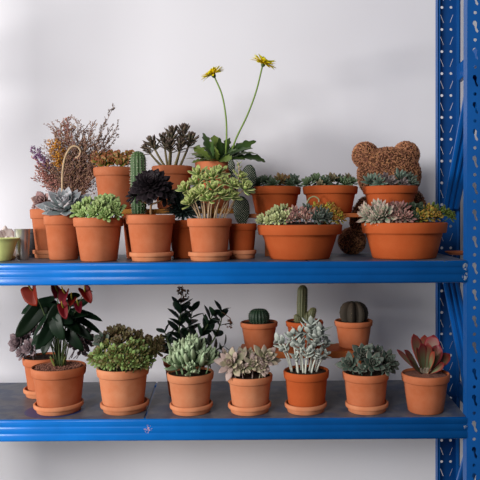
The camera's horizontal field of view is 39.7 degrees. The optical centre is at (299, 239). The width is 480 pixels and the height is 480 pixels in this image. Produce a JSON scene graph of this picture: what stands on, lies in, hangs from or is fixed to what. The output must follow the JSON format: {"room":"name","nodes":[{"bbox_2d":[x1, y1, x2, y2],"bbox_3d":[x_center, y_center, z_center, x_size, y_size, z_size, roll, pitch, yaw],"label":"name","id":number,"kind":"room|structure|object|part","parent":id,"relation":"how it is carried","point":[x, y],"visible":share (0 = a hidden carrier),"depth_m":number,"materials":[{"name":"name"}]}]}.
{"room":"plant shop","nodes":[
{"label":"plant shop","id":0,"kind":"room"},
{"bbox_2d":[0,0,477,479],"bbox_3d":[-1.002,-0.284,2.732,8.400,2.900,0.120,0,2,0],"label":"wall","id":1,"kind":"structure","parent":0,"point":[346,74],"depth_m":2.67,"materials":[{"name":"white paint"}]},
{"bbox_3d":[-0.991,1.310,-0.067,8.400,0.100,5.820,0,2,0],"label":"floor","id":2,"kind":"structure","parent":0,"visible":0},
{"bbox_2d":[0,0,479,479],"bbox_3d":[-0.609,0.030,2.212,2.406,2.300,0.463,0,2,0],"label":"storage rack","id":3,"kind":"object","parent":2,"relation":"on","point":[19,421],"visible":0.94,"depth_m":2.00,"materials":[{"name":"blue metal"}]},
{"bbox_2d":[0,226,15,255],"bbox_3d":[-1.030,0.006,2.278,0.122,0.111,0.103,0,2,0],"label":"succulent","id":4,"kind":"object","parent":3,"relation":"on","point":[5,232],"visible":0.29,"depth_m":2.27,"materials":[{"name":"grey plant"}]},
{"bbox_2d":[0,238,19,260],"bbox_3d":[-0.953,0.030,2.102,0.116,0.073,0.116,0,2,0],"label":"plant pot","id":5,"kind":"object","parent":3,"relation":"on","point":[7,245],"visible":0.99,"depth_m":2.08,"materials":[{"name":"ceramic"}]},
{"bbox_2d":[14,229,29,259],"bbox_3d":[-0.918,0.013,2.182,0.052,0.101,0.052,0,2,0],"label":"tumbler","id":6,"kind":"object","parent":3,"relation":"on","point":[22,246],"visible":0.96,"depth_m":2.16,"materials":[{"name":"metal"}]},
{"bbox_2d":[23,386,35,398],"bbox_3d":[-0.885,0.521,2.283,0.134,0.028,0.134,0,2,0],"label":"saucer","id":7,"kind":"object","parent":3,"relation":"on","point":[29,394],"visible":0.25,"depth_m":2.23,"materials":[{"name":"ceramic"}]},
{"bbox_2d":[8,324,93,390],"bbox_3d":[-0.852,0.408,2.273,0.288,0.241,0.154,0,2,0],"label":"potted succulent","id":8,"kind":"object","parent":7,"relation":"on","point":[22,352],"visible":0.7,"depth_m":2.24,"materials":[{"name":"purple plant"}]},
{"bbox_2d":[22,352,54,390],"bbox_3d":[-0.883,0.465,2.281,0.141,0.128,0.141,0,2,0],"label":"pot","id":9,"kind":"object","parent":8,"relation":"on","point":[28,361],"depth_m":2.23,"materials":[{"name":"ceramic"}]},
{"bbox_2d":[29,229,34,256],"bbox_3d":[-0.936,0.010,2.311,0.043,0.099,0.043,0,2,0],"label":"canister","id":10,"kind":"object","parent":3,"relation":"on","point":[32,242],"visible":0.26,"depth_m":2.29,"materials":[{"name":"grey metal"}]},
{"bbox_2d":[33,249,48,257],"bbox_3d":[-0.858,0.046,2.268,0.113,0.028,0.113,0,2,0],"label":"saucer","id":11,"kind":"object","parent":3,"relation":"on","point":[38,253],"visible":0.44,"depth_m":2.22,"materials":[{"name":"ceramic"}]},
{"bbox_2d":[30,191,50,249],"bbox_3d":[-0.857,-0.057,2.264,0.129,0.220,0.129,0,2,0],"label":"potted succulent","id":12,"kind":"object","parent":11,"relation":"on","point":[39,229],"visible":0.42,"depth_m":2.22,"materials":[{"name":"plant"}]},
{"bbox_2d":[30,209,48,249],"bbox_3d":[-0.857,-0.026,2.265,0.129,0.160,0.129,0,2,0],"label":"pot","id":13,"kind":"object","parent":12,"relation":"on","point":[39,229],"depth_m":2.21,"materials":[{"name":"ceramic"}]},
{"bbox_2d":[33,398,83,415],"bbox_3d":[-0.766,0.527,2.097,0.151,0.028,0.151,0,2,0],"label":"saucer","id":14,"kind":"object","parent":3,"relation":"on","point":[59,411],"visible":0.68,"depth_m":2.04,"materials":[{"name":"ceramic"}]},
{"bbox_2d":[15,285,101,407],"bbox_3d":[-0.755,0.330,2.089,0.256,0.409,0.170,0,2,0],"label":"anthurium","id":15,"kind":"object","parent":14,"relation":"on","point":[58,382],"visible":0.99,"depth_m":2.05,"materials":[{"name":"plant"}]},
{"bbox_2d":[30,360,85,407],"bbox_3d":[-0.764,0.466,2.095,0.167,0.136,0.167,0,2,0],"label":"pot","id":16,"kind":"object","parent":15,"relation":"on","point":[57,383],"depth_m":2.04,"materials":[{"name":"ceramic"}]},
{"bbox_2d":[35,145,89,259],"bbox_3d":[-0.768,-0.121,2.133,0.170,0.371,0.137,0,2,0],"label":"potted succulent","id":17,"kind":"object","parent":3,"relation":"on","point":[62,241],"visible":0.94,"depth_m":2.11,"materials":[{"name":"orange ceramic"}]},
{"bbox_2d":[43,215,78,259],"bbox_3d":[-0.769,-0.008,2.146,0.119,0.144,0.119,0,2,0],"label":"pot","id":18,"kind":"object","parent":17,"relation":"on","point":[62,241],"depth_m":2.10,"materials":[{"name":"ceramic"}]},
{"bbox_2d":[30,103,118,255],"bbox_3d":[-0.809,-0.219,2.377,0.322,0.550,0.175,-1,2,-4],"label":"bouquet","id":19,"kind":"object","parent":3,"relation":"on","point":[80,177],"visible":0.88,"depth_m":2.35,"materials":[{"name":"brown plant"}]},
{"bbox_3d":[-1.095,0.549,2.231,1.240,0.020,0.456,0,2,0],"label":"deck panel","id":20,"kind":"part","parent":3,"relation":"part of","materials":[{"name":"grey metal"}]},
{"bbox_2d":[70,193,126,261],"bbox_3d":[-0.621,-0.041,2.063,0.174,0.214,0.152,1,2,27],"label":"potted succulent","id":21,"kind":"object","parent":3,"relation":"on","point":[98,236],"visible":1,"depth_m":2.02,"materials":[{"name":"orange ceramic"}]},
{"bbox_2d":[73,217,123,261],"bbox_3d":[-0.630,-0.002,2.069,0.152,0.136,0.152,0,2,0],"label":"pot","id":22,"kind":"object","parent":21,"relation":"on","point":[98,238],"depth_m":2.02,"materials":[{"name":"ceramic"}]},
{"bbox_2d":[100,397,148,415],"bbox_3d":[-0.556,0.526,2.097,0.151,0.028,0.151,0,2,0],"label":"saucer","id":23,"kind":"object","parent":3,"relation":"on","point":[115,411],"visible":0.62,"depth_m":2.04,"materials":[{"name":"ceramic"}]},
{"bbox_2d":[86,324,165,406],"bbox_3d":[-0.551,0.402,2.078,0.210,0.263,0.176,1,2,32],"label":"potted succulent","id":24,"kind":"object","parent":23,"relation":"on","point":[122,371],"visible":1,"depth_m":2.04,"materials":[{"name":"green plant"}]},
{"bbox_2d":[96,362,148,406],"bbox_3d":[-0.561,0.466,2.095,0.163,0.133,0.163,0,2,0],"label":"pot","id":25,"kind":"object","parent":24,"relation":"on","point":[119,388],"depth_m":2.03,"materials":[{"name":"ceramic"}]},
{"bbox_2d":[122,151,155,258],"bbox_3d":[-0.538,-0.118,2.202,0.113,0.357,0.113,0,2,0],"label":"potted cactus","id":26,"kind":"object","parent":3,"relation":"on","point":[137,160],"visible":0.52,"depth_m":2.18,"materials":[{"name":"ceramic"}]},
{"bbox_3d":[-0.538,-0.189,2.200,0.051,0.213,0.052,0,2,0],"label":"stem","id":27,"kind":"part","parent":26,"relation":"part of","materials":[{"name":"green plant"}]},
{"bbox_2d":[122,214,155,258],"bbox_3d":[-0.537,-0.013,2.206,0.113,0.147,0.113,0,2,0],"label":"pot","id":28,"kind":"object","parent":26,"relation":"on","point":[126,231],"depth_m":2.17,"materials":[{"name":"ceramic"}]},
{"bbox_2d":[129,251,173,261],"bbox_3d":[-0.465,0.051,2.068,0.136,0.028,0.136,0,2,0],"label":"saucer","id":29,"kind":"object","parent":3,"relation":"on","point":[161,256],"visible":0.86,"depth_m":2.01,"materials":[{"name":"ceramic"}]},
{"bbox_2d":[125,169,176,252],"bbox_3d":[-0.467,-0.083,2.063,0.152,0.281,0.152,1,3,42],"label":"potted succulent","id":30,"kind":"object","parent":29,"relation":"on","point":[150,233],"visible":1,"depth_m":2.02,"materials":[{"name":"orange ceramic"}]},
{"bbox_2d":[125,215,174,252],"bbox_3d":[-0.467,-0.011,2.066,0.152,0.136,0.152,0,2,0],"label":"pot","id":31,"kind":"object","parent":30,"relation":"on","point":[147,233],"depth_m":2.01,"materials":[{"name":"ceramic"}]},
{"bbox_3d":[-0.847,0.072,2.216,1.741,0.020,0.456,0,2,0],"label":"deck panel","id":32,"kind":"part","parent":3,"relation":"part of","materials":[{"name":"grey metal"}]},
{"bbox_2d":[122,208,233,217],"bbox_3d":[-0.459,-0.027,2.340,0.506,0.165,0.140,0,2,0],"label":"shelf board","id":33,"kind":"object","parent":3,"relation":"on","point":[125,211],"visible":0.03,"depth_m":2.27,"materials":[{"name":"brown wood"}]},
{"bbox_2d":[90,149,134,208],"bbox_3d":[-0.647,-0.217,2.333,0.158,0.217,0.162,-2,2,-38],"label":"potted succulent","id":34,"kind":"object","parent":33,"relation":"on","point":[115,180],"visible":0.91,"depth_m":2.28,"materials":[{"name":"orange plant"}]},
{"bbox_2d":[93,166,130,208],"bbox_3d":[-0.648,-0.182,2.335,0.158,0.146,0.158,0,2,0],"label":"pot","id":35,"kind":"object","parent":34,"relation":"on","point":[115,180],"depth_m":2.27,"materials":[{"name":"ceramic"}]},
{"bbox_2d":[140,123,198,208],"bbox_3d":[-0.456,-0.263,2.330,0.198,0.306,0.144,-1,2,-22],"label":"potted succulent","id":36,"kind":"object","parent":33,"relation":"on","point":[178,173],"visible":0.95,"depth_m":2.31,"materials":[{"name":"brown plant"}]},
{"bbox_3d":[-0.513,-0.289,2.339,0.070,0.079,0.009,0,2,5],"label":"stem","id":37,"kind":"part","parent":36,"relation":"part of","materials":[{"name":"plant"}]},
{"bbox_3d":[-0.496,-0.296,2.325,0.054,0.093,0.009,-1,2,-4],"label":"stem","id":38,"kind":"part","parent":36,"relation":"part of","materials":[{"name":"plant"}]},
{"bbox_3d":[-0.476,-0.304,2.345,0.025,0.104,0.009,1,2,28],"label":"stem","id":39,"kind":"part","parent":36,"relation":"part of","materials":[{"name":"plant"}]},
{"bbox_3d":[-0.456,-0.290,2.310,0.009,0.077,0.024,-2,2,-32],"label":"stem","id":40,"kind":"part","parent":36,"relation":"part of","materials":[{"name":"plant"}]},
{"bbox_2d":[152,165,192,208],"bbox_3d":[-0.450,-0.185,2.335,0.144,0.150,0.144,0,2,0],"label":"pot","id":41,"kind":"object","parent":36,"relation":"on","point":[178,173],"depth_m":2.28,"materials":[{"name":"ceramic"}]},
{"bbox_3d":[-0.429,-0.291,2.310,0.039,0.082,0.009,0,2,24],"label":"stem","id":42,"kind":"part","parent":36,"relation":"part of","materials":[{"name":"plant"}]},
{"bbox_3d":[-0.406,-0.303,2.325,0.051,0.105,0.009,0,2,4],"label":"stem","id":43,"kind":"part","parent":36,"relation":"part of","materials":[{"name":"plant"}]},
{"bbox_2d":[192,55,275,208],"bbox_3d":[-0.234,-0.384,2.308,0.308,0.546,0.174,0,2,0],"label":"gerbera","id":44,"kind":"object","parent":33,"relation":"on","point":[217,152],"visible":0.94,"depth_m":2.32,"materials":[{"name":"plant"}]},
{"bbox_2d":[195,161,230,208],"bbox_3d":[-0.303,-0.193,2.335,0.134,0.163,0.134,0,2,0],"label":"pot","id":45,"kind":"object","parent":44,"relation":"on","point":[202,164],"depth_m":2.29,"materials":[{"name":"ceramic"}]},
{"bbox_2d":[164,189,206,258],"bbox_3d":[-0.381,-0.059,2.178,0.157,0.238,0.142,0,2,0],"label":"potted succulent","id":46,"kind":"object","parent":3,"relation":"on","point":[180,241],"visible":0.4,"depth_m":2.14,"materials":[{"name":"ceramic"}]},
{"bbox_2d":[171,220,191,258],"bbox_3d":[-0.377,-0.003,2.186,0.118,0.126,0.118,0,2,0],"label":"pot","id":47,"kind":"object","parent":46,"relation":"on","point":[180,241],"depth_m":2.14,"materials":[{"name":"ceramic"}]},
{"bbox_2d":[170,399,212,415],"bbox_3d":[-0.342,0.525,2.079,0.134,0.028,0.134,0,2,0],"label":"saucer","id":48,"kind":"object","parent":3,"relation":"on","point":[196,411],"visible":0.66,"depth_m":2.02,"materials":[{"name":"ceramic"}]},
{"bbox_2d":[162,333,218,407],"bbox_3d":[-0.347,0.414,2.062,0.170,0.236,0.168,1,3,41],"label":"potted succulent","id":49,"kind":"object","parent":48,"relation":"on","point":[190,385],"visible":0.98,"depth_m":2.02,"materials":[{"name":"green plant"}]},
{"bbox_2d":[167,367,213,407],"bbox_3d":[-0.344,0.473,2.077,0.146,0.118,0.146,0,2,0],"label":"pot","id":50,"kind":"object","parent":49,"relation":"on","point":[193,390],"depth_m":2.02,"materials":[{"name":"ceramic"}]},
{"bbox_2d":[156,286,232,395],"bbox_3d":[-0.366,0.345,2.272,0.281,0.375,0.170,0,2,0],"label":"potted plant","id":51,"kind":"object","parent":3,"relation":"on","point":[208,325],"visible":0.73,"depth_m":2.26,"materials":[{"name":"plant"}]},
{"bbox_2d":[163,355,204,395],"bbox_3d":[-0.395,0.467,2.272,0.149,0.132,0.149,0,2,0],"label":"pot","id":52,"kind":"object","parent":51,"relation":"on","point":[165,364],"depth_m":2.24,"materials":[{"name":"ceramic"}]},
{"bbox_3d":[-0.320,0.328,2.267,0.108,0.161,0.006,0,2,0],"label":"stem","id":53,"kind":"part","parent":51,"relation":"part of","materials":[{"name":"green plant"}]},
{"bbox_2d":[188,251,231,261],"bbox_3d":[-0.281,0.050,2.063,0.136,0.028,0.136,0,2,0],"label":"saucer","id":54,"kind":"object","parent":3,"relation":"on","point":[195,256],"visible":0.94,"depth_m":2.01,"materials":[{"name":"ceramic"}]},
{"bbox_2d":[175,161,255,251],"bbox_3d":[-0.261,-0.096,2.046,0.251,0.305,0.161,0,2,0],"label":"potted succulent","id":55,"kind":"object","parent":54,"relation":"on","point":[207,234],"visible":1,"depth_m":2.02,"materials":[{"name":"green plant"}]},
{"bbox_2d":[187,218,231,251],"bbox_3d":[-0.282,-0.006,2.061,0.139,0.124,0.140,0,2,0],"label":"pot","id":56,"kind":"object","parent":55,"relation":"on","point":[206,234],"depth_m":2.01,"materials":[{"name":"ceramic"}]},
{"bbox_3d":[-0.205,-0.109,2.045,0.068,0.100,0.004,0,2,4],"label":"stem","id":57,"kind":"part","parent":55,"relation":"part of","materials":[{"name":"green plant"}]},
{"bbox_3d":[-0.207,-0.160,2.056,0.039,0.159,0.004,0,2,0],"label":"stem","id":58,"kind":"part","parent":55,"relation":"part of","materials":[{"name":"green plant"}]},
{"bbox_2d":[228,249,255,258],"bbox_3d":[-0.190,0.046,2.155,0.096,0.028,0.096,0,2,0],"label":"saucer","id":59,"kind":"object","parent":3,"relation":"on","point":[236,254],"visible":0.7,"depth_m":2.11,"materials":[{"name":"ceramic"}]},
{"bbox_2d":[228,159,256,249],"bbox_3d":[-0.190,-0.104,2.150,0.098,0.314,0.098,0,2,0],"label":"potted cactus","id":60,"kind":"object","parent":59,"relation":"on","point":[242,233],"visible":0.66,"depth_m":2.13,"materials":[{"name":"ceramic"}]},
{"bbox_2d":[229,223,256,249],"bbox_3d":[-0.190,-0.001,2.153,0.098,0.107,0.098,0,2,0],"label":"pot","id":61,"kind":"object","parent":60,"relation":"on","point":[241,235],"depth_m":2.12,"materials":[{"name":"ceramic"}]},
{"bbox_2d":[228,400,270,415],"bbox_3d":[-0.158,0.524,2.077,0.136,0.028,0.136,0,2,0],"label":"saucer","id":62,"kind":"object","parent":3,"relation":"on","point":[240,411],"visible":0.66,"depth_m":2.02,"materials":[{"name":"ceramic"}]},
{"bbox_2d":[214,345,280,407],"bbox_3d":[-0.162,0.427,2.067,0.209,0.207,0.155,0,2,0],"label":"potted succulent","id":63,"kind":"object","parent":62,"relation":"on","point":[250,385],"visible":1,"depth_m":2.02,"materials":[{"name":"orange ceramic"}]},
{"bbox_2d":[228,370,272,407],"bbox_3d":[-0.157,0.476,2.075,0.142,0.110,0.142,0,2,0],"label":"pot","id":64,"kind":"object","parent":63,"relation":"attached to","point":[248,390],"depth_m":2.02,"materials":[{"name":"ceramic"}]},
{"bbox_2d":[255,196,346,259],"bbox_3d":[-0.001,-0.041,2.122,0.274,0.202,0.274,1,2,35],"label":"succulent bowl","id":65,"kind":"object","parent":3,"relation":"on","point":[290,239],"visible":1,"depth_m":2.04,"materials":[{"name":"ceramic"}]},
{"bbox_2d":[257,224,341,259],"bbox_3d":[0.000,0.005,2.123,0.274,0.110,0.274,0,2,0],"label":"pot","id":66,"kind":"object","parent":65,"relation":"attached to","point":[282,241],"depth_m":2.03,"materials":[{"name":"ceramic"}]},
{"bbox_2d":[241,343,360,366],"bbox_3d":[0.016,0.452,2.304,0.449,0.155,0.145,0,2,0],"label":"shelf","id":67,"kind":"object","parent":3,"relation":"on","point":[336,350],"visible":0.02,"depth_m":2.23,"materials":[{"name":"orange wood"}]},
{"bbox_2d":[240,308,277,349],"bbox_3d":[-0.143,0.307,2.301,0.131,0.135,0.131,0,2,0],"label":"potted cactus","id":68,"kind":"object","parent":67,"relation":"on","point":[259,330],"visible":0.98,"depth_m":2.26,"materials":[{"name":"ceramic"}]},
{"bbox_3d":[-0.143,0.264,2.300,0.074,0.049,0.072,0,2,0],"label":"stem","id":69,"kind":"part","parent":68,"relation":"part of","materials":[{"name":"green plant"}]},
{"bbox_2d":[286,285,322,347],"bbox_3d":[0.016,0.265,2.300,0.131,0.217,0.131,0,2,0],"label":"potted cactus","id":70,"kind":"object","parent":67,"relation":"on","point":[302,292],"visible":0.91,"depth_m":2.28,"materials":[{"name":"plant"}]},
{"bbox_3d":[-0.007,0.272,2.290,0.029,0.032,0.027,-1,2,-15],"label":"stem","id":71,"kind":"part","parent":70,"relation":"part of","materials":[{"name":"green plant"}]},
{"bbox_3d":[0.008,0.222,2.296,0.038,0.131,0.036,0,2,0],"label":"stem","id":72,"kind":"part","parent":70,"relation":"part of","materials":[{"name":"green plant"}]},
{"bbox_2d":[286,318,322,347],"bbox_3d":[0.016,0.327,2.302,0.131,0.093,0.131,0,2,0],"label":"pot","id":73,"kind":"object","parent":70,"relation":"attached to","point":[295,322],"depth_m":2.27,"materials":[{"name":"ceramic"}]},
{"bbox_3d":[0.038,0.261,2.291,0.038,0.054,0.029,0,2,0],"label":"stem","id":74,"kind":"part","parent":70,"relation":"part of","materials":[{"name":"green plant"}]},
{"bbox_2d":[334,301,372,348],"bbox_3d":[0.187,0.294,2.301,0.134,0.158,0.134,0,2,0],"label":"potted cactus","id":75,"kind":"object","parent":67,"relation":"on","point":[353,326],"visible":0.97,"depth_m":2.26,"materials":[{"name":"ceramic"}]},
{"bbox_3d":[0.188,0.251,2.300,0.100,0.072,0.102,0,2,0],"label":"stem","id":76,"kind":"part","parent":75,"relation":"part of","materials":[{"name":"green plant"}]},
{"bbox_2d":[334,318,372,348],"bbox_3d":[0.187,0.326,2.302,0.134,0.094,0.134,0,2,0],"label":"pot","id":77,"kind":"object","parent":75,"relation":"attached to","point":[350,331],"depth_m":2.26,"materials":[{"name":"ceramic"}]},
{"bbox_2d":[249,213,360,255],"bbox_3d":[0.116,-0.018,2.238,0.586,0.146,0.125,0,2,0],"label":"shelf","id":78,"kind":"object","parent":3,"relation":"on","point":[347,214],"visible":0.1,"depth_m":2.17,"materials":[{"name":"orange wood"}]},
{"bbox_3d":[-0.110,-0.011,2.285,0.024,0.132,0.025,0,2,0],"label":"leg","id":79,"kind":"part","parent":78,"relation":"part of","materials":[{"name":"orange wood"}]},
{"bbox_2d":[250,172,302,213],"bbox_3d":[-0.081,-0.160,2.234,0.186,0.141,0.175,0,2,0],"label":"succulent bowl","id":80,"kind":"object","parent":78,"relation":"on","point":[266,196],"visible":0.92,"depth_m":2.18,"materials":[{"name":"ceramic"}]},
{"bbox_2d":[250,186,300,213],"bbox_3d":[-0.084,-0.135,2.235,0.175,0.090,0.175,0,2,0],"label":"pot","id":81,"kind":"object","parent":80,"relation":"on","point":[265,197],"depth_m":2.17,"materials":[{"name":"ceramic"}]},
{"bbox_2d":[301,172,357,212],"bbox_3d":[0.099,-0.162,2.234,0.195,0.142,0.187,0,2,0],"label":"succulent bowl","id":82,"kind":"object","parent":78,"relation":"on","point":[342,195],"visible":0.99,"depth_m":2.18,"materials":[{"name":"ceramic"}]},
{"bbox_2d":[303,185,357,212],"bbox_3d":[0.103,-0.136,2.235,0.187,0.090,0.187,0,2,0],"label":"pot","id":83,"kind":"object","parent":82,"relation":"on","point":[343,196],"depth_m":2.16,"materials":[{"name":"ceramic"}]},
{"bbox_2d":[360,168,419,211],"bbox_3d":[0.305,-0.169,2.225,0.188,0.154,0.186,1,2,29],"label":"succulent bowl","id":84,"kind":"object","parent":78,"relation":"on","point":[388,190],"visible":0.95,"depth_m":2.17,"materials":[{"name":"ceramic"}]},
{"bbox_2d":[363,185,417,211],"bbox_3d":[0.305,-0.136,2.227,0.186,0.088,0.186,0,2,0],"label":"pot","id":85,"kind":"object","parent":84,"relation":"on","point":[390,193],"depth_m":2.15,"materials":[{"name":"ceramic"}]},
{"bbox_2d":[285,399,326,415],"bbox_3d":[0.018,0.522,2.077,0.132,0.028,0.132,0,2,0],"label":"saucer","id":86,"kind":"object","parent":3,"relation":"on","point":[302,411],"visible":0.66,"depth_m":2.02,"materials":[{"name":"ceramic"}]},
{"bbox_2d":[273,316,335,406],"bbox_3d":[0.015,0.382,2.071,0.179,0.295,0.149,1,2,25],"label":"potted succulent","id":87,"kind":"object","parent":86,"relation":"on","point":[306,384],"visible":1,"depth_m":2.03,"materials":[{"name":"ceramic"}]},
{"bbox_3d":[-0.047,0.366,2.063,0.046,0.098,0.007,-1,2,-7],"label":"stem","id":88,"kind":"part","parent":87,"relation":"part of","materials":[{"name":"plant"}]},
{"bbox_3d":[-0.038,0.367,2.055,0.034,0.097,0.007,-1,2,-18],"label":"stem","id":89,"kind":"part","parent":87,"relation":"part of","materials":[{"name":"plant"}]},
{"bbox_3d":[0.006,0.366,2.032,0.015,0.098,0.026,0,2,0],"label":"stem","id":90,"kind":"part","parent":87,"relation":"part of","materials":[{"name":"plant"}]},
{"bbox_2d":[283,365,328,406],"bbox_3d":[0.020,0.468,2.075,0.144,0.123,0.144,0,2,0],"label":"pot","id":91,"kind":"object","parent":87,"relation":"attached to","point":[306,386],"depth_m":2.02,"materials":[{"name":"ceramic"}]},
{"bbox_3d":[0.020,0.378,2.024,0.006,0.076,0.031,-1,2,-17],"label":"stem","id":92,"kind":"part","parent":87,"relation":"part of","materials":[{"name":"plant"}]},
{"bbox_3d":[0.040,0.357,2.047,0.027,0.116,0.007,1,2,36],"label":"stem","id":93,"kind":"part","parent":87,"relation":"part of","materials":[{"name":"plant"}]},
{"bbox_3d":[0.066,0.367,2.080,0.043,0.094,0.007,-1,2,-7],"label":"stem","id":94,"kind":"part","parent":87,"relation":"part of","materials":[{"name":"plant"}]},
{"bbox_3d":[-0.013,0.542,2.231,1.034,0.020,0.456,0,2,0],"label":"deck panel","id":95,"kind":"part","parent":3,"relation":"part of","materials":[{"name":"grey metal"}]},
{"bbox_2d":[345,399,387,414],"bbox_3d":[0.210,0.521,2.077,0.136,0.028,0.136,0,2,0],"label":"saucer","id":96,"kind":"object","parent":3,"relation":"on","point":[358,410],"visible":0.61,"depth_m":2.02,"materials":[{"name":"ceramic"}]},
{"bbox_2d":[335,343,399,406],"bbox_3d":[0.210,0.425,2.063,0.165,0.207,0.160,1,2,39],"label":"potted succulent","id":97,"kind":"object","parent":96,"relation":"on","point":[366,382],"visible":1,"depth_m":2.03,"materials":[{"name":"ceramic"}]},
{"bbox_2d":[342,371,388,406],"bbox_3d":[0.207,0.470,2.075,0.147,0.117,0.147,0,2,0],"label":"pot","id":98,"kind":"object","parent":97,"relation":"attached to","point":[363,388],"depth_m":2.02,"materials":[{"name":"ceramic"}]},
{"bbox_2d":[337,141,425,253],"bbox_3d":[0.297,-0.155,2.424,0.328,0.418,0.234,0,2,0],"label":"teddy bear","id":99,"kind":"object","parent":3,"relation":"on","point":[405,155],"visible":0.57,"depth_m":2.36},
{"bbox_3d":[0.186,0.003,2.367,0.095,0.094,0.097,0,2,0],"label":"leg","id":100,"kind":"part","parent":99,"relation":"part of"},
{"bbox_3d":[0.221,-0.093,2.353,0.090,0.127,0.070,0,2,0],"label":"arm","id":101,"kind":"part","parent":99,"relation":"part of"},
{"bbox_3d":[0.417,-0.126,2.377,0.075,0.117,0.071,0,2,0],"label":"arm","id":102,"kind":"part","parent":99,"relation":"part of"},
{"bbox_3d":[0.235,0.065,2.216,0.533,0.020,0.456,0,2,0],"label":"deck panel","id":103,"kind":"part","parent":3,"relation":"part of","materials":[{"name":"grey metal"}]},
{"bbox_2d":[357,198,455,259],"bbox_3d":[0.330,-0.040,2.116,0.276,0.194,0.289,1,2,38],"label":"succulent bowl","id":104,"kind":"object","parent":3,"relation":"on","point":[401,236],"visible":1,"depth_m":2.03,"materials":[{"name":"ceramic"}]},
{"bbox_2d":[361,222,447,259],"bbox_3d":[0.335,0.001,2.123,0.276,0.114,0.276,0,2,0],"label":"pot","id":105,"kind":"object","parent":104,"relation":"attached to","point":[386,240],"depth_m":2.02,"materials":[{"name":"ceramic"}]},
{"bbox_2d":[397,334,450,415],"bbox_3d":[0.392,0.415,2.063,0.151,0.238,0.151,-1,2,-22],"label":"potted succulent","id":106,"kind":"object","parent":3,"relation":"on","point":[425,386],"visible":1,"depth_m":2.03,"materials":[{"name":"orange ceramic"}]},
{"bbox_3d":[0.389,0.408,2.050,0.035,0.030,0.028,0,2,0],"label":"stem","id":107,"kind":"part","parent":106,"relation":"part of","materials":[{"name":"brown plant"}]},
{"bbox_2d":[401,367,449,415],"bbox_3d":[0.393,0.474,2.065,0.151,0.120,0.151,0,2,0],"label":"pot","id":108,"kind":"object","parent":106,"relation":"attached to","point":[425,389],"depth_m":2.02,"materials":[{"name":"ceramic"}]},
{"bbox_3d":[0.542,0.016,2.423,0.082,2.300,0.041,0,2,0],"label":"post","id":109,"kind":"part","parent":3,"relation":"part of","materials":[{"name":"blue metal"}]},
{"bbox_2d":[445,251,462,254],"bbox_3d":[0.549,0.045,2.283,0.095,0.012,0.095,0,2,0],"label":"saucer","id":110,"kind":"object","parent":3,"relation":"on","point":[448,252],"visible":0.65,"depth_m":2.25,"materials":[{"name":"ceramic"}]},
{"bbox_3d":[0.542,0.030,2.005,0.082,2.300,0.045,0,2,0],"label":"post","id":111,"kind":"part","parent":3,"relation":"part of","materials":[{"name":"blue metal"}]}
]}

